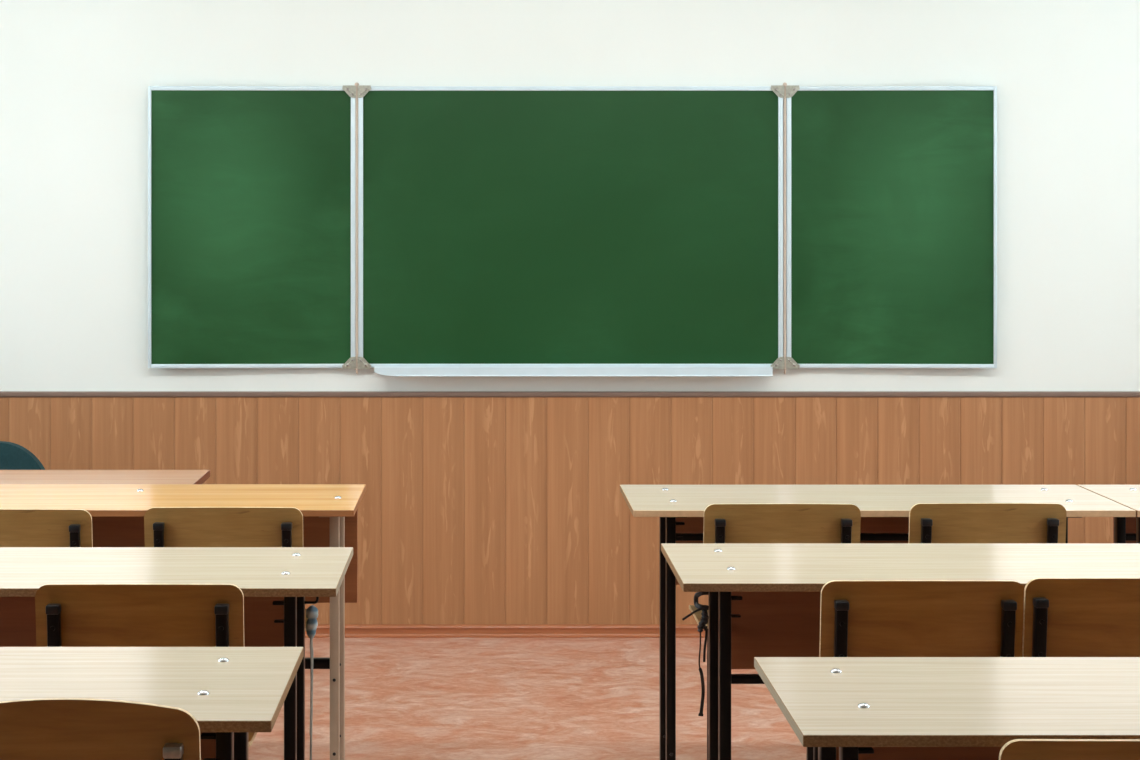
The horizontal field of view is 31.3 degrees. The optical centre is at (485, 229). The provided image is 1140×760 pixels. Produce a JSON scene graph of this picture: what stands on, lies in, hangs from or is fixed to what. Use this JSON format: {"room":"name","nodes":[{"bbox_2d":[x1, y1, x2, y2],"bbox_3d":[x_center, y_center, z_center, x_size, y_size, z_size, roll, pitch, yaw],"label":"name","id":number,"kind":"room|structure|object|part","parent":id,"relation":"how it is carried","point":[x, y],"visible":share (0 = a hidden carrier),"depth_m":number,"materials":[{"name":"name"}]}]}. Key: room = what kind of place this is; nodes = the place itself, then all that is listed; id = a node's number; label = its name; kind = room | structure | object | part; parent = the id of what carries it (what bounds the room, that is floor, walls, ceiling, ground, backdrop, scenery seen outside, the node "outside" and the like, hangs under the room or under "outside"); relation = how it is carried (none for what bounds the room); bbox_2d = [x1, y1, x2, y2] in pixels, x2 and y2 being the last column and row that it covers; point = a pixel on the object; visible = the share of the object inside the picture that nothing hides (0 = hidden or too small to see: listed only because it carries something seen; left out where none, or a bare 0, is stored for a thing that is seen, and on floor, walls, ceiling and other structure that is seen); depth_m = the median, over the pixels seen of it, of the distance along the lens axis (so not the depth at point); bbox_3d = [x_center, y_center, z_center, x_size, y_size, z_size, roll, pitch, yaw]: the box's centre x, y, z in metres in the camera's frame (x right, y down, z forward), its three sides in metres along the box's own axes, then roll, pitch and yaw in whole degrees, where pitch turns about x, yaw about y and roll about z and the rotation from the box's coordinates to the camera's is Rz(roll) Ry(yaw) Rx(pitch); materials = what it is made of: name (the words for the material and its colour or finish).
{"room":"classroom","nodes":[
{"label":"classroom","id":0,"kind":"room"},
{"bbox_2d":[248,638,805,759],"bbox_3d":[0.300,1.480,2.780,6.940,0.100,9.000,0,0,0],"label":"floor","id":1,"kind":"structure","parent":0,"point":[406,698],"depth_m":6.15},
{"bbox_2d":[0,441,44,469],"bbox_3d":[-1.635,1.050,6.314,0.500,0.740,0.509,0,0,0],"label":"chair","id":2,"kind":"object","parent":1,"relation":"on","point":[13,456],"visible":0.15,"depth_m":6.51,"materials":[{"name":"teal fabric"}]},
{"bbox_2d":[0,509,92,546],"bbox_3d":[-1.113,1.041,4.985,0.378,0.778,0.500,0,0,0],"label":"chair","id":3,"kind":"object","parent":1,"relation":"on","point":[18,527],"visible":0.23,"depth_m":4.75,"materials":[{"name":"brown wood"}]},
{"bbox_3d":[-0.960,1.056,4.821,0.022,0.727,0.170,0,0,0],"label":"leg","id":4,"kind":"part","parent":3,"relation":"part of","materials":[{"name":"black metal"}]},
{"bbox_2d":[0,698,200,759],"bbox_3d":[-0.547,1.021,2.891,0.342,0.818,0.497,0,0,0],"label":"chair","id":5,"kind":"object","parent":1,"relation":"on","point":[44,728],"visible":1,"depth_m":2.66,"materials":[{"name":"brown wood"}]},
{"bbox_2d":[0,470,209,483],"bbox_3d":[-1.453,1.075,5.832,1.250,0.710,0.545,0,0,0],"label":"desk","id":6,"kind":"object","parent":1,"relation":"on","point":[6,476],"visible":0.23,"depth_m":5.94,"materials":[{"name":"brown wood"}]},
{"bbox_2d":[35,584,256,747],"bbox_3d":[-0.621,1.031,3.860,0.372,0.799,0.500,0,0,0],"label":"chair","id":7,"kind":"object","parent":1,"relation":"on","point":[67,615],"visible":0.37,"depth_m":3.63,"materials":[{"name":"brown wood"}]},
{"bbox_3d":[-0.771,1.046,3.696,0.022,0.748,0.171,0,0,0],"label":"leg","id":8,"kind":"part","parent":7,"relation":"part of","materials":[{"name":"black metal"}]},
{"bbox_3d":[-0.621,0.714,3.640,0.372,0.165,0.042,0,0,0],"label":"backrest","id":9,"kind":"part","parent":7,"relation":"part of","materials":[{"name":"brown wood"}]},
{"bbox_3d":[-0.471,1.046,3.696,0.022,0.748,0.171,0,0,0],"label":"leg","id":10,"kind":"part","parent":7,"relation":"part of","materials":[{"name":"black metal"}]},
{"bbox_3d":[-0.621,0.977,3.949,0.358,0.034,0.322,0,0,0],"label":"seat","id":11,"kind":"part","parent":7,"relation":"part of","materials":[{"name":"brown wood"}]},
{"bbox_2d":[0,647,303,759],"bbox_3d":[-0.893,1.047,3.022,1.200,0.765,0.494,0,0,0],"label":"school desk","id":12,"kind":"object","parent":1,"relation":"on","point":[231,693],"visible":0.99,"depth_m":3.04,"materials":[{"name":"brown wood"}]},
{"bbox_3d":[-0.893,0.799,3.152,1.004,0.227,0.010,0,0,0],"label":"modesty panel","id":13,"kind":"part","parent":12,"relation":"part of","materials":[{"name":"brown wood"}]},
{"bbox_3d":[-0.369,1.049,2.875,0.022,0.718,0.030,0,0,0],"label":"leg","id":14,"kind":"part","parent":12,"relation":"part of","materials":[{"name":"black metal"}]},
{"bbox_3d":[-0.369,1.049,3.052,0.022,0.718,0.030,0,0,0],"label":"leg","id":15,"kind":"part","parent":12,"relation":"part of","materials":[{"name":"black metal"}]},
{"bbox_2d":[0,547,352,759],"bbox_3d":[-0.880,1.047,4.047,1.200,0.765,0.494,0,0,0],"label":"school desk","id":16,"kind":"object","parent":1,"relation":"on","point":[275,583],"visible":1,"depth_m":4.06,"materials":[{"name":"brown wood"}]},
{"bbox_3d":[-0.880,0.799,4.177,1.004,0.227,0.010,0,0,0],"label":"modesty panel","id":17,"kind":"part","parent":16,"relation":"part of","materials":[{"name":"brown wood"}]},
{"bbox_3d":[-0.375,1.049,3.900,0.022,0.718,0.030,0,0,0],"label":"leg","id":18,"kind":"part","parent":16,"relation":"part of","materials":[{"name":"black metal"}]},
{"bbox_3d":[-0.375,1.049,4.077,0.022,0.718,0.030,0,0,0],"label":"leg","id":19,"kind":"part","parent":16,"relation":"part of","materials":[{"name":"black metal"}]},
{"bbox_2d":[305,605,317,759],"bbox_3d":[-0.349,0.948,4.077,0.023,0.391,0.021,0,0,-34],"label":"cord","id":20,"kind":"object","parent":16,"relation":"hanging from","point":[312,611],"visible":1,"depth_m":4.07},
{"bbox_3d":[-0.351,0.948,4.075,0.010,0.391,0.008,0,0,0],"label":"cord","id":21,"kind":"part","parent":20,"relation":"part of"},
{"bbox_2d":[0,484,365,759],"bbox_3d":[-0.916,1.047,5.109,1.200,0.765,0.494,0,0,0],"label":"school desk","id":22,"kind":"object","parent":1,"relation":"on","point":[117,511],"visible":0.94,"depth_m":5.12,"materials":[{"name":"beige wood"}]},
{"bbox_3d":[-0.916,0.823,5.239,1.170,0.274,0.010,0,0,0],"label":"modesty panel","id":23,"kind":"part","parent":22,"relation":"part of","materials":[{"name":"brown wood"}]},
{"bbox_3d":[-0.369,1.049,4.962,0.022,0.718,0.030,0,0,0],"label":"leg","id":24,"kind":"part","parent":22,"relation":"part of","materials":[{"name":"grey metal"}]},
{"bbox_3d":[-0.369,1.049,5.139,0.022,0.718,0.030,0,0,0],"label":"leg","id":25,"kind":"part","parent":22,"relation":"part of","materials":[{"name":"grey metal"}]},
{"bbox_2d":[144,507,307,629],"bbox_3d":[-0.613,1.038,4.970,0.370,0.784,0.500,0,0,0],"label":"chair","id":26,"kind":"object","parent":1,"relation":"on","point":[163,526],"visible":0.29,"depth_m":4.74,"materials":[{"name":"brown wood"}]},
{"bbox_3d":[-0.762,1.053,4.806,0.022,0.734,0.171,0,0,0],"label":"leg","id":27,"kind":"part","parent":26,"relation":"part of","materials":[{"name":"black metal"}]},
{"bbox_3d":[-0.613,0.728,4.750,0.370,0.165,0.042,0,0,0],"label":"backrest","id":28,"kind":"part","parent":26,"relation":"part of","materials":[{"name":"brown wood"}]},
{"bbox_3d":[-0.464,1.053,4.806,0.022,0.734,0.171,0,0,0],"label":"leg","id":29,"kind":"part","parent":26,"relation":"part of","materials":[{"name":"black metal"}]},
{"bbox_2d":[689,503,860,759],"bbox_3d":[0.699,1.037,5.015,0.369,0.786,0.500,0,0,0],"label":"chair","id":30,"kind":"object","parent":1,"relation":"on","point":[723,523],"visible":0.27,"depth_m":4.78,"materials":[{"name":"brown wood"}]},
{"bbox_3d":[0.699,0.977,5.104,0.355,0.034,0.322,0,0,0],"label":"seat","id":31,"kind":"part","parent":30,"relation":"part of","materials":[{"name":"brown wood"}]},
{"bbox_3d":[0.572,1.195,5.157,0.022,0.446,0.027,0,0,0],"label":"leg","id":32,"kind":"part","parent":30,"relation":"part of","materials":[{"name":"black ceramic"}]},
{"bbox_3d":[0.550,1.052,4.851,0.022,0.736,0.171,0,0,0],"label":"leg","id":33,"kind":"part","parent":30,"relation":"part of","materials":[{"name":"black metal"}]},
{"bbox_3d":[0.699,0.726,4.795,0.369,0.165,0.042,0,0,0],"label":"backrest","id":34,"kind":"part","parent":30,"relation":"part of","materials":[{"name":"brown wood"}]},
{"bbox_3d":[0.825,1.195,5.157,0.022,0.446,0.027,0,0,0],"label":"leg","id":35,"kind":"part","parent":30,"relation":"part of","materials":[{"name":"black metal"}]},
{"bbox_3d":[0.847,1.052,4.851,0.022,0.736,0.171,0,0,0],"label":"leg","id":36,"kind":"part","parent":30,"relation":"part of","materials":[{"name":"black metal"}]},
{"bbox_2d":[620,485,1135,759],"bbox_3d":[0.952,1.047,5.103,1.200,0.765,0.494,0,0,0],"label":"school desk","id":37,"kind":"object","parent":1,"relation":"on","point":[884,509],"visible":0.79,"depth_m":5.12,"materials":[{"name":"brown wood"}]},
{"bbox_3d":[0.450,1.049,5.133,0.022,0.718,0.030,0,0,0],"label":"leg","id":38,"kind":"part","parent":37,"relation":"part of","materials":[{"name":"black metal"}]},
{"bbox_3d":[0.450,1.049,4.956,0.022,0.718,0.030,0,0,0],"label":"leg","id":39,"kind":"part","parent":37,"relation":"part of","materials":[{"name":"black metal"}]},
{"bbox_3d":[0.932,0.799,5.233,0.960,0.227,0.010,0,0,0],"label":"modesty panel","id":40,"kind":"part","parent":37,"relation":"part of","materials":[{"name":"brown wood"}]},
{"bbox_3d":[1.404,1.049,4.956,0.022,0.718,0.030,0,0,0],"label":"leg","id":41,"kind":"part","parent":37,"relation":"part of","materials":[{"name":"black metal"}]},
{"bbox_2d":[661,543,1139,759],"bbox_3d":[0.974,1.047,4.100,1.200,0.765,0.494,0,0,0],"label":"school desk","id":42,"kind":"object","parent":1,"relation":"on","point":[764,599],"visible":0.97,"depth_m":4.12,"materials":[{"name":"brown wood"}]},
{"bbox_2d":[682,592,708,715],"bbox_3d":[0.425,0.857,4.122,0.054,0.253,0.036,0,0,9],"label":"strap","id":43,"kind":"object","parent":42,"relation":"hanging from","point":[702,624],"visible":0.98,"depth_m":4.11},
{"bbox_3d":[0.464,1.049,4.130,0.022,0.718,0.030,0,0,0],"label":"leg","id":44,"kind":"part","parent":42,"relation":"part of","materials":[{"name":"black metal"}]},
{"bbox_3d":[0.464,1.049,3.953,0.022,0.718,0.030,0,0,0],"label":"leg","id":45,"kind":"part","parent":42,"relation":"part of","materials":[{"name":"black metal"}]},
{"bbox_3d":[0.974,0.799,4.230,1.004,0.227,0.010,0,0,0],"label":"modesty panel","id":46,"kind":"part","parent":42,"relation":"part of","materials":[{"name":"brown wood"}]},
{"bbox_2d":[813,580,1023,759],"bbox_3d":[0.795,1.033,3.920,0.371,0.795,0.500,0,0,0],"label":"chair","id":47,"kind":"object","parent":1,"relation":"on","point":[859,618],"visible":0.46,"depth_m":3.69,"materials":[{"name":"brown wood"}]},
{"bbox_3d":[0.666,1.195,4.062,0.022,0.446,0.027,0,0,0],"label":"leg","id":48,"kind":"part","parent":47,"relation":"part of","materials":[{"name":"black metal"}]},
{"bbox_3d":[0.644,1.048,3.756,0.022,0.744,0.170,0,0,0],"label":"leg","id":49,"kind":"part","parent":47,"relation":"part of","materials":[{"name":"black metal"}]},
{"bbox_3d":[0.795,0.718,3.700,0.371,0.165,0.042,0,0,0],"label":"backrest","id":50,"kind":"part","parent":47,"relation":"part of","materials":[{"name":"brown wood"}]},
{"bbox_3d":[0.947,1.048,3.756,0.022,0.744,0.170,0,0,0],"label":"leg","id":51,"kind":"part","parent":47,"relation":"part of","materials":[{"name":"black metal"}]},
{"bbox_2d":[754,657,1139,759],"bbox_3d":[1.020,1.047,2.943,1.200,0.765,0.494,0,0,0],"label":"school desk","id":52,"kind":"object","parent":1,"relation":"on","point":[847,708],"visible":1,"depth_m":2.92,"materials":[{"name":"brown wood"}]},
{"bbox_3d":[0.499,1.049,2.973,0.022,0.718,0.030,0,0,0],"label":"leg","id":53,"kind":"part","parent":52,"relation":"part of","materials":[{"name":"black metal"}]},
{"bbox_3d":[0.499,1.049,2.796,0.022,0.718,0.030,0,0,0],"label":"leg","id":54,"kind":"part","parent":52,"relation":"part of","materials":[{"name":"black metal"}]},
{"bbox_3d":[1.020,0.799,3.073,1.004,0.227,0.010,0,0,0],"label":"modesty panel","id":55,"kind":"part","parent":52,"relation":"part of","materials":[{"name":"brown wood"}]},
{"bbox_2d":[908,503,1066,542],"bbox_3d":[1.184,1.036,5.015,0.369,0.788,0.500,0,0,0],"label":"chair","id":56,"kind":"object","parent":1,"relation":"on","point":[928,522],"visible":0.27,"depth_m":4.78,"materials":[{"name":"brown wood"}]},
{"bbox_3d":[1.035,1.051,4.851,0.022,0.737,0.171,0,0,0],"label":"leg","id":57,"kind":"part","parent":56,"relation":"part of","materials":[{"name":"black metal"}]},
{"bbox_3d":[1.332,1.051,4.851,0.022,0.737,0.171,0,0,0],"label":"leg","id":58,"kind":"part","parent":56,"relation":"part of","materials":[{"name":"black metal"}]},
{"bbox_2d":[999,739,1139,759],"bbox_3d":[0.850,1.042,2.840,0.374,0.776,0.500,0,0,0],"label":"chair","id":59,"kind":"object","parent":1,"relation":"on","point":[1016,749],"visible":1,"depth_m":2.60,"materials":[{"name":"brown wood"}]},
{"bbox_2d":[1022,578,1139,656],"bbox_3d":[1.160,1.028,3.890,0.373,0.804,0.499,0,0,0],"label":"chair","id":60,"kind":"object","parent":1,"relation":"on","point":[1063,617],"visible":0.41,"depth_m":3.66,"materials":[{"name":"brown wood"}]},
{"bbox_3d":[0.997,1.043,3.727,0.022,0.753,0.169,0,0,0],"label":"leg","id":61,"kind":"part","parent":60,"relation":"part of","materials":[{"name":"black metal"}]},
{"bbox_2d":[1077,485,1139,542],"bbox_3d":[2.156,1.047,5.103,1.200,0.765,0.494,0,0,0],"label":"school desk","id":62,"kind":"object","parent":1,"relation":"on","point":[1125,529],"visible":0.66,"depth_m":5.13,"materials":[{"name":"brown wood"}]},
{"bbox_3d":[1.600,1.049,5.133,0.022,0.718,0.030,0,0,0],"label":"leg","id":63,"kind":"part","parent":62,"relation":"part of","materials":[{"name":"black metal"}]},
{"bbox_3d":[2.136,0.799,5.233,1.040,0.227,0.010,0,0,0],"label":"modesty panel","id":64,"kind":"part","parent":62,"relation":"part of","materials":[{"name":"brown wood"}]},
{"bbox_3d":[1.600,1.049,4.956,0.022,0.718,0.030,0,0,0],"label":"leg","id":65,"kind":"part","parent":62,"relation":"part of","materials":[{"name":"black metal"}]},
{"bbox_2d":[0,0,1139,390],"bbox_3d":[0.300,-0.095,7.220,6.940,3.050,0.120,0,0,0],"label":"wall","id":66,"kind":"structure","parent":0,"point":[76,76],"depth_m":7.16,"materials":[{"name":"paint"}]},
{"bbox_2d":[305,624,704,637],"bbox_3d":[0.300,1.409,7.145,6.700,0.043,0.030,0,0,0],"label":"baseboard","id":67,"kind":"structure","parent":66,"relation":"attached to","point":[323,630],"depth_m":7.14,"materials":[{"name":"brown wood"}]},
{"bbox_2d":[0,397,1139,623],"bbox_3d":[0.300,1.004,7.155,6.700,0.852,0.010,0,0,0],"label":"wainscoting","id":68,"kind":"structure","parent":66,"relation":"attached to","point":[472,510],"depth_m":7.15,"materials":[{"name":"laminate"}]},
{"bbox_2d":[0,391,1139,396],"bbox_3d":[0.300,0.578,7.152,6.700,0.020,0.016,0,0,0],"label":"trim","id":69,"kind":"structure","parent":66,"relation":"attached to","point":[2,393],"depth_m":7.14,"materials":[{"name":"paint"}]},
{"bbox_2d":[148,82,996,376],"bbox_3d":[0.303,-0.004,7.115,2.972,1.028,0.089,0,0,0],"label":"chalkboard","id":70,"kind":"object","parent":66,"relation":"attached to","point":[398,231],"visible":1,"depth_m":7.14,"materials":[{"name":"green ceramic"}]},
{"bbox_3d":[-0.822,-0.010,7.136,0.709,0.970,0.013,0,0,-1],"label":"board panel","id":71,"kind":"part","parent":70,"relation":"part of","materials":[{"name":"green ceramic"}]},
{"bbox_3d":[-0.821,-0.010,7.134,0.725,0.988,0.022,0,0,-1],"label":"frame","id":72,"kind":"part","parent":70,"relation":"part of","materials":[{"name":"metal"}]},
{"bbox_3d":[-0.453,-0.006,7.135,0.016,1.024,0.016,0,0,0],"label":"hinge rod","id":73,"kind":"part","parent":70,"relation":"part of","materials":[{"name":"silver metal"}]},
{"bbox_3d":[0.297,-0.010,7.144,1.471,0.970,0.013,0,0,0],"label":"board panel","id":74,"kind":"part","parent":70,"relation":"part of","materials":[{"name":"green ceramic"}]},
{"bbox_3d":[0.297,-0.010,7.143,1.491,0.988,0.022,0,0,0],"label":"frame","id":75,"kind":"part","parent":70,"relation":"part of","materials":[{"name":"metal"}]},
{"bbox_2d":[374,367,772,376],"bbox_3d":[0.305,0.491,7.112,1.385,0.038,0.083,0,0,0],"label":"chalk tray","id":76,"kind":"object","parent":70,"relation":"on","point":[388,371],"depth_m":7.07,"materials":[{"name":"metal"}]},
{"bbox_3d":[1.049,-0.006,7.135,0.016,1.024,0.016,0,0,0],"label":"hinge rod","id":77,"kind":"part","parent":70,"relation":"part of","materials":[{"name":"silver metal"}]},
{"bbox_3d":[1.422,-0.010,7.134,0.734,0.988,0.022,0,0,1],"label":"frame","id":78,"kind":"part","parent":70,"relation":"part of","materials":[{"name":"metal"}]},
{"bbox_3d":[1.424,-0.010,7.136,0.717,0.970,0.013,0,0,1],"label":"board panel","id":79,"kind":"part","parent":70,"relation":"part of","materials":[{"name":"green ceramic"}]}
]}

